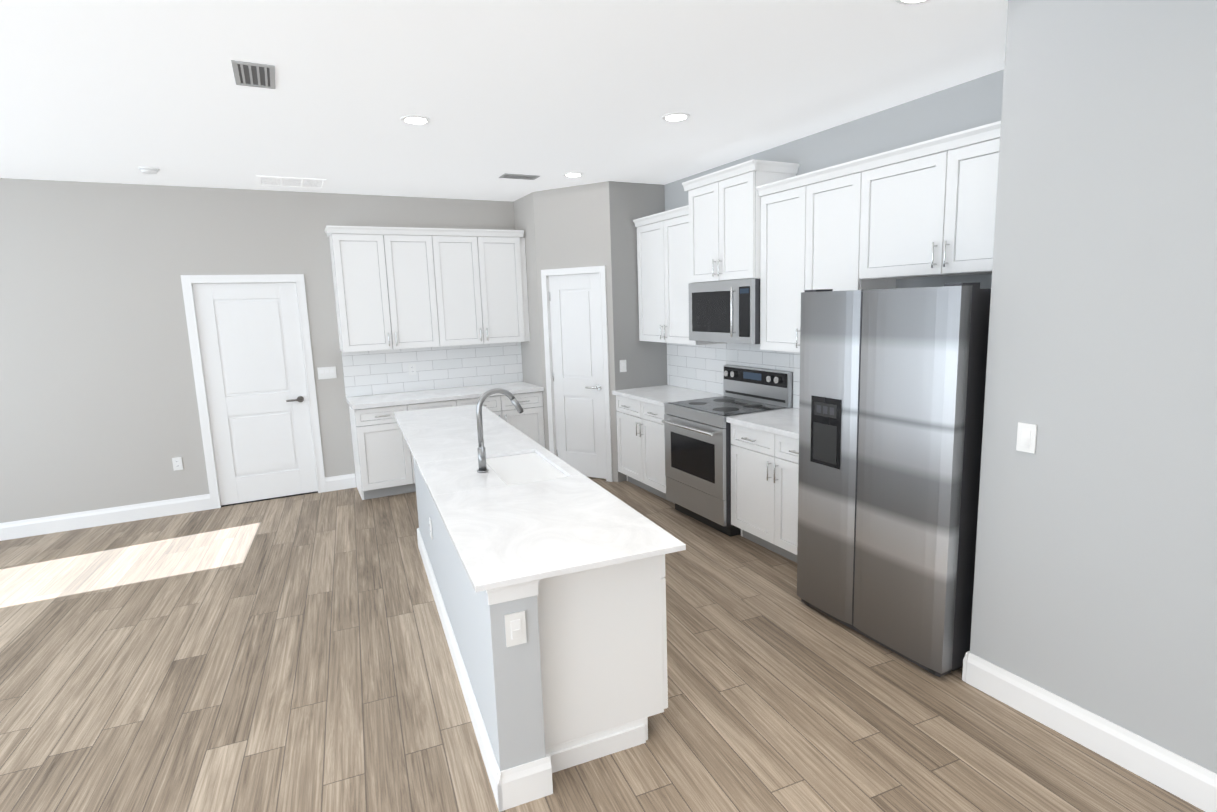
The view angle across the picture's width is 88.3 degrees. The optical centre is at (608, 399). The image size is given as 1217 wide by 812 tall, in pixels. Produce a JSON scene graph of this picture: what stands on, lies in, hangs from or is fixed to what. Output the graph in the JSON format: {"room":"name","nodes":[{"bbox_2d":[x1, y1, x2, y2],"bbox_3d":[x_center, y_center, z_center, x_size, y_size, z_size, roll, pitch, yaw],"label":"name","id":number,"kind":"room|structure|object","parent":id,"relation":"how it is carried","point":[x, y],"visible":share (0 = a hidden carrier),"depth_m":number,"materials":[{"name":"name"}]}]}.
{"room":"kitchen","nodes":[
{"label":"kitchen","id":0,"kind":"room"},
{"bbox_2d":[0,178,514,522],"bbox_3d":[-3.293,-0.459,5.795,7.540,2.845,0.140,-6,10,-27],"label":"wall","id":1,"kind":"structure","parent":0,"point":[98,404],"depth_m":5.32,"materials":[{"name":"grey paint"}]},
{"bbox_2d":[172,457,182,470],"bbox_3d":[-3.831,0.573,5.569,0.070,0.115,0.009,-6,10,-27],"label":"electrical outlet","id":2,"kind":"object","parent":1,"relation":"attached to","point":[177,463],"visible":1,"depth_m":5.57,"materials":[{"name":"white plastic"}]},
{"bbox_2d":[0,473,355,540],"bbox_3d":[-4.494,1.027,5.282,4.416,0.142,0.016,-6,10,-27],"label":"baseboard","id":3,"kind":"structure","parent":1,"relation":"attached to","point":[65,522],"depth_m":5.40,"materials":[{"name":"white wood"}]},
{"bbox_2d":[181,274,325,508],"bbox_3d":[-3.248,-0.086,5.810,0.960,2.100,0.084,-6,10,-27],"label":"door frame","id":4,"kind":"structure","parent":1,"relation":"attached to","point":[187,281],"depth_m":5.69,"materials":[{"name":"white wood"}]},
{"bbox_2d":[192,283,317,504],"bbox_3d":[-3.240,-0.053,5.801,0.812,2.014,0.094,-6,10,-27],"label":"door","id":5,"kind":"structure","parent":1,"relation":"in","point":[250,338],"depth_m":5.80,"materials":[{"name":"white wood"}]},
{"bbox_2d":[317,366,336,379],"bbox_3d":[-2.712,-0.254,6.037,0.162,0.115,0.010,-6,10,-27],"label":"light switch","id":6,"kind":"object","parent":1,"relation":"attached to","point":[326,372],"visible":1,"depth_m":6.03,"materials":[{"name":"white plastic"}]},
{"bbox_2d":[328,225,447,351],"bbox_3d":[-2.123,-1.055,6.054,0.948,1.128,0.328,-6,10,-27],"label":"upper cabinet","id":7,"kind":"object","parent":1,"relation":"attached to","point":[402,287],"depth_m":5.90,"materials":[{"name":"white wood"}]},
{"bbox_2d":[341,342,522,396],"bbox_3d":[-1.770,-0.334,6.516,1.828,0.455,0.008,-6,10,-27],"label":"backsplash","id":8,"kind":"structure","parent":1,"relation":"attached to","point":[376,372],"depth_m":6.48,"materials":[{"name":"tile"}]},
{"bbox_2d":[408,364,415,374],"bbox_3d":[-2.001,-0.306,6.389,0.070,0.115,0.009,-6,10,-27],"label":"outlet","id":9,"kind":"object","parent":8,"relation":"attached to","point":[412,369],"visible":1,"depth_m":6.39,"materials":[{"name":"white plastic"}]},
{"bbox_2d":[440,229,529,345],"bbox_3d":[-1.360,-1.139,6.439,1.012,1.128,0.328,-6,10,-27],"label":"upper cabinet","id":10,"kind":"object","parent":1,"relation":"attached to","point":[486,295],"depth_m":6.32,"materials":[{"name":"white wood"}]},
{"bbox_2d":[0,0,1007,200],"bbox_3d":[-1.238,-1.345,1.527,7.540,0.060,9.290,-6,10,-27],"label":"ceiling","id":11,"kind":"structure","parent":0,"point":[550,93],"depth_m":3.15,"materials":[{"name":"white paint"}]},
{"bbox_2d":[138,167,159,174],"bbox_3d":[-3.430,-1.706,4.681,0.130,0.034,0.130,-6,10,-27],"label":"smoke detector","id":12,"kind":"object","parent":11,"relation":"attached to","point":[150,170],"visible":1,"depth_m":4.65,"materials":[{"name":"white plastic"}]},
{"bbox_2d":[231,60,275,88],"bbox_3d":[-1.651,-1.511,2.924,0.170,0.006,0.320,-6,10,-27],"label":"ceiling vent","id":13,"kind":"object","parent":11,"relation":"in","point":[250,74],"visible":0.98,"depth_m":2.91,"materials":[{"name":"grey metal"}]},
{"bbox_2d":[256,176,326,188],"bbox_3d":[-2.688,-1.842,5.320,0.520,0.006,0.400,-6,10,-27],"label":"ceiling vent","id":14,"kind":"object","parent":11,"relation":"in","point":[290,182],"visible":0.98,"depth_m":5.31,"materials":[{"name":"white metal"}]},
{"bbox_2d":[401,115,430,124],"bbox_3d":[-1.135,-1.644,3.690,0.170,0.008,0.170,-6,10,-27],"label":"recessed light","id":15,"kind":"object","parent":11,"relation":"in","point":[415,119],"visible":0.96,"depth_m":3.68,"materials":[{"name":"white"}]},
{"bbox_2d":[499,173,539,179],"bbox_3d":[-0.767,-1.918,5.399,0.320,0.006,0.170,-6,10,-27],"label":"ceiling vent","id":16,"kind":"object","parent":11,"relation":"in","point":[519,176],"visible":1,"depth_m":5.39,"materials":[{"name":"grey metal"}]},
{"bbox_2d":[564,172,582,176],"bbox_3d":[-0.302,-1.930,5.389,0.170,0.008,0.170,-6,10,-27],"label":"recessed light","id":17,"kind":"object","parent":11,"relation":"in","point":[574,174],"visible":0.98,"depth_m":5.36,"materials":[{"name":"white"}]},
{"bbox_2d":[662,112,689,121],"bbox_3d":[0.410,-1.712,3.802,0.170,0.008,0.170,-6,10,-27],"label":"recessed light","id":18,"kind":"object","parent":11,"relation":"in","point":[675,117],"visible":0.98,"depth_m":3.79,"materials":[{"name":"white plastic"}]},
{"bbox_2d":[895,0,929,4],"bbox_3d":[1.161,-1.512,2.335,0.170,0.008,0.170,-6,10,-27],"label":"recessed light","id":19,"kind":"object","parent":11,"relation":"in","point":[907,2],"visible":1,"depth_m":2.40,"materials":[{"name":"white plastic"}]},
{"bbox_2d":[513,181,666,481],"bbox_3d":[-0.193,-0.676,6.552,1.070,2.845,1.310,-6,10,-27],"label":"wall","id":20,"kind":"structure","parent":0,"point":[589,225],"depth_m":6.01,"materials":[{"name":"grey paint"}]},
{"bbox_2d":[548,273,605,478],"bbox_3d":[-0.295,-0.217,6.241,0.364,2.014,0.520,-6,10,-27],"label":"pantry door","id":21,"kind":"structure","parent":20,"relation":"in","point":[575,319],"depth_m":6.22,"materials":[{"name":"white wood"}]},
{"bbox_2d":[541,266,612,481],"bbox_3d":[-0.301,-0.241,6.225,0.730,2.090,0.084,3,10,29],"label":"door frame","id":22,"kind":"structure","parent":20,"relation":"attached to","point":[600,270],"depth_m":6.14,"materials":[{"name":"white wood"}]},
{"bbox_2d":[620,360,626,371],"bbox_3d":[0.141,-0.320,6.022,0.070,0.115,0.010,-6,10,-27],"label":"light switch","id":23,"kind":"object","parent":20,"relation":"attached to","point":[623,366],"visible":1,"depth_m":6.02,"materials":[{"name":"white plastic"}]},
{"bbox_2d":[0,476,1204,811],"bbox_3d":[-1.144,1.525,1.965,7.540,0.060,9.290,-6,10,-27],"label":"floor","id":24,"kind":"structure","parent":0,"point":[286,654],"depth_m":2.83,"materials":[{"name":"brown wood"}]},
{"bbox_2d":[349,398,465,499],"bbox_3d":[-1.973,0.436,6.180,0.976,0.874,0.598,-6,10,-27],"label":"base cabinet","id":25,"kind":"object","parent":24,"relation":"on","point":[383,461],"depth_m":5.82,"materials":[{"name":"white wood"}]},
{"bbox_2d":[346,382,543,409],"bbox_3d":[-1.619,-0.052,6.278,1.828,0.038,0.633,-6,10,-27],"label":"countertop","id":26,"kind":"structure","parent":25,"relation":"on","point":[367,402],"depth_m":6.10,"materials":[{"name":"white stone"}]},
{"bbox_2d":[466,390,544,447],"bbox_3d":[-1.224,0.354,6.558,0.953,0.874,0.598,-6,10,-27],"label":"base cabinet","id":27,"kind":"object","parent":24,"relation":"on","point":[530,422],"depth_m":6.38,"materials":[{"name":"white"}]},
{"bbox_2d":[414,453,667,811],"bbox_3d":[-0.798,0.760,3.937,0.965,0.834,3.672,-6,10,-27],"label":"kitchen island","id":28,"kind":"object","parent":24,"relation":"on","point":[589,675],"depth_m":2.37,"materials":[{"name":"grey paint"}]},
{"bbox_2d":[429,517,432,538],"bbox_3d":[-1.056,0.764,3.716,0.009,0.115,0.070,-5,9,-22],"label":"outlet","id":29,"kind":"object","parent":28,"relation":"attached to","point":[430,524],"visible":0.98,"depth_m":3.69,"materials":[{"name":"white plastic"}]},
{"bbox_2d":[504,610,526,646],"bbox_3d":[-0.314,0.780,2.126,0.070,0.115,0.010,-5,9,-22],"label":"light switch","id":30,"kind":"object","parent":28,"relation":"attached to","point":[515,627],"visible":1,"depth_m":2.12,"materials":[{"name":"white plastic"}]},
{"bbox_2d":[394,405,685,600],"bbox_3d":[-0.805,0.332,3.906,1.084,0.022,3.886,-6,10,-27],"label":"island countertop","id":31,"kind":"structure","parent":28,"relation":"on","point":[504,535],"depth_m":2.72,"materials":[{"name":"white stone"}]},
{"bbox_2d":[476,388,522,472],"bbox_3d":[-0.587,0.162,3.404,0.273,0.450,0.096,-6,10,-27],"label":"faucet","id":32,"kind":"object","parent":31,"relation":"on","point":[481,447],"visible":1,"depth_m":3.37,"materials":[{"name":"silver metal"}]},
{"bbox_2d":[612,385,723,503],"bbox_3d":[0.550,0.393,5.794,0.634,0.913,0.956,-6,10,-27],"label":"base cabinet","id":33,"kind":"object","parent":24,"relation":"on","point":[640,412],"visible":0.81,"depth_m":5.67,"materials":[{"name":"white wood"}]},
{"bbox_2d":[662,365,792,536],"bbox_3d":[0.909,0.367,4.981,0.718,1.185,0.787,-6,10,-27],"label":"range","id":34,"kind":"object","parent":24,"relation":"on","point":[697,436],"visible":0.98,"depth_m":4.84,"materials":[{"name":"grey metal"}]},
{"bbox_2d":[726,408,798,562],"bbox_3d":[1.347,0.601,4.258,0.634,0.913,0.933,-6,10,-27],"label":"base cabinet","id":35,"kind":"object","parent":24,"relation":"on","point":[764,473],"visible":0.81,"depth_m":4.23,"materials":[{"name":"white wood"}]},
{"bbox_2d":[797,282,990,676],"bbox_3d":[1.629,0.307,3.268,0.866,1.774,0.900,-6,10,-27],"label":"refrigerator","id":36,"kind":"object","parent":24,"relation":"on","point":[892,398],"visible":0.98,"depth_m":2.91,"materials":[{"name":"grey metal"}]},
{"bbox_2d":[664,69,1003,371],"bbox_3d":[1.180,-0.514,5.193,0.120,2.845,5.000,-6,10,-27],"label":"wall","id":37,"kind":"structure","parent":0,"point":[977,102],"depth_m":3.74,"materials":[{"name":"grey paint"}]},
{"bbox_2d":[633,205,722,344],"bbox_3d":[0.622,-1.083,5.631,0.364,1.135,0.958,-6,10,-27],"label":"upper cabinet","id":38,"kind":"object","parent":37,"relation":"attached to","point":[663,264],"visible":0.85,"depth_m":5.55,"materials":[{"name":"white wood"}]},
{"bbox_2d":[667,343,799,408],"bbox_3d":[1.201,-0.231,5.065,0.008,0.495,2.688,-6,10,-27],"label":"backsplash","id":39,"kind":"structure","parent":37,"relation":"attached to","point":[696,367],"depth_m":5.54,"materials":[{"name":"tile"}]},
{"bbox_2d":[682,159,799,282],"bbox_3d":[0.985,-1.312,4.793,0.424,0.795,0.861,-6,10,-27],"label":"upper cabinet","id":40,"kind":"object","parent":37,"relation":"attached to","point":[725,224],"visible":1,"depth_m":4.61,"materials":[{"name":"white wood"}]},
{"bbox_2d":[688,279,759,343],"bbox_3d":[0.998,-0.685,4.885,0.442,0.467,0.787,-6,10,-27],"label":"over-the-range microwave","id":41,"kind":"object","parent":40,"relation":"attached to","point":[728,311],"visible":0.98,"depth_m":4.72,"materials":[{"name":"grey metal"}]},
{"bbox_2d":[756,157,895,352],"bbox_3d":[1.433,-0.875,4.108,0.328,1.128,0.925,-6,10,-27],"label":"upper cabinet","id":42,"kind":"object","parent":37,"relation":"attached to","point":[814,225],"depth_m":4.01,"materials":[{"name":"white wood"}]},
{"bbox_2d":[868,121,1000,280],"bbox_3d":[1.851,-0.991,3.253,0.328,0.668,1.060,-6,10,-27],"label":"upper cabinet","id":43,"kind":"object","parent":37,"relation":"attached to","point":[887,219],"depth_m":3.22,"materials":[{"name":"white wood"}]},
{"bbox_2d":[970,0,1216,773],"bbox_3d":[2.903,0.065,1.031,0.900,2.845,4.050,-6,10,-27],"label":"wall","id":44,"kind":"structure","parent":0,"point":[1095,583],"depth_m":2.23,"materials":[{"name":"grey paint"}]},
{"bbox_2d":[962,651,969,681],"bbox_3d":[1.653,1.197,2.845,0.116,0.142,0.016,-6,10,-27],"label":"baseboard","id":45,"kind":"structure","parent":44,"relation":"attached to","point":[965,659],"depth_m":2.82,"materials":[{"name":"white wood"}]},
{"bbox_2d":[1016,422,1036,453],"bbox_3d":[1.661,0.153,2.492,0.010,0.115,0.070,-6,10,-27],"label":"light switch","id":46,"kind":"object","parent":44,"relation":"attached to","point":[1026,436],"visible":1,"depth_m":2.49,"materials":[{"name":"white plastic"}]},
{"bbox_2d":[966,652,1216,811],"bbox_3d":[2.538,1.445,1.028,0.016,0.142,4.049,-6,10,-27],"label":"baseboard","id":47,"kind":"structure","parent":44,"relation":"attached to","point":[1189,781],"depth_m":2.35,"materials":[{"name":"white wood"}]}
]}

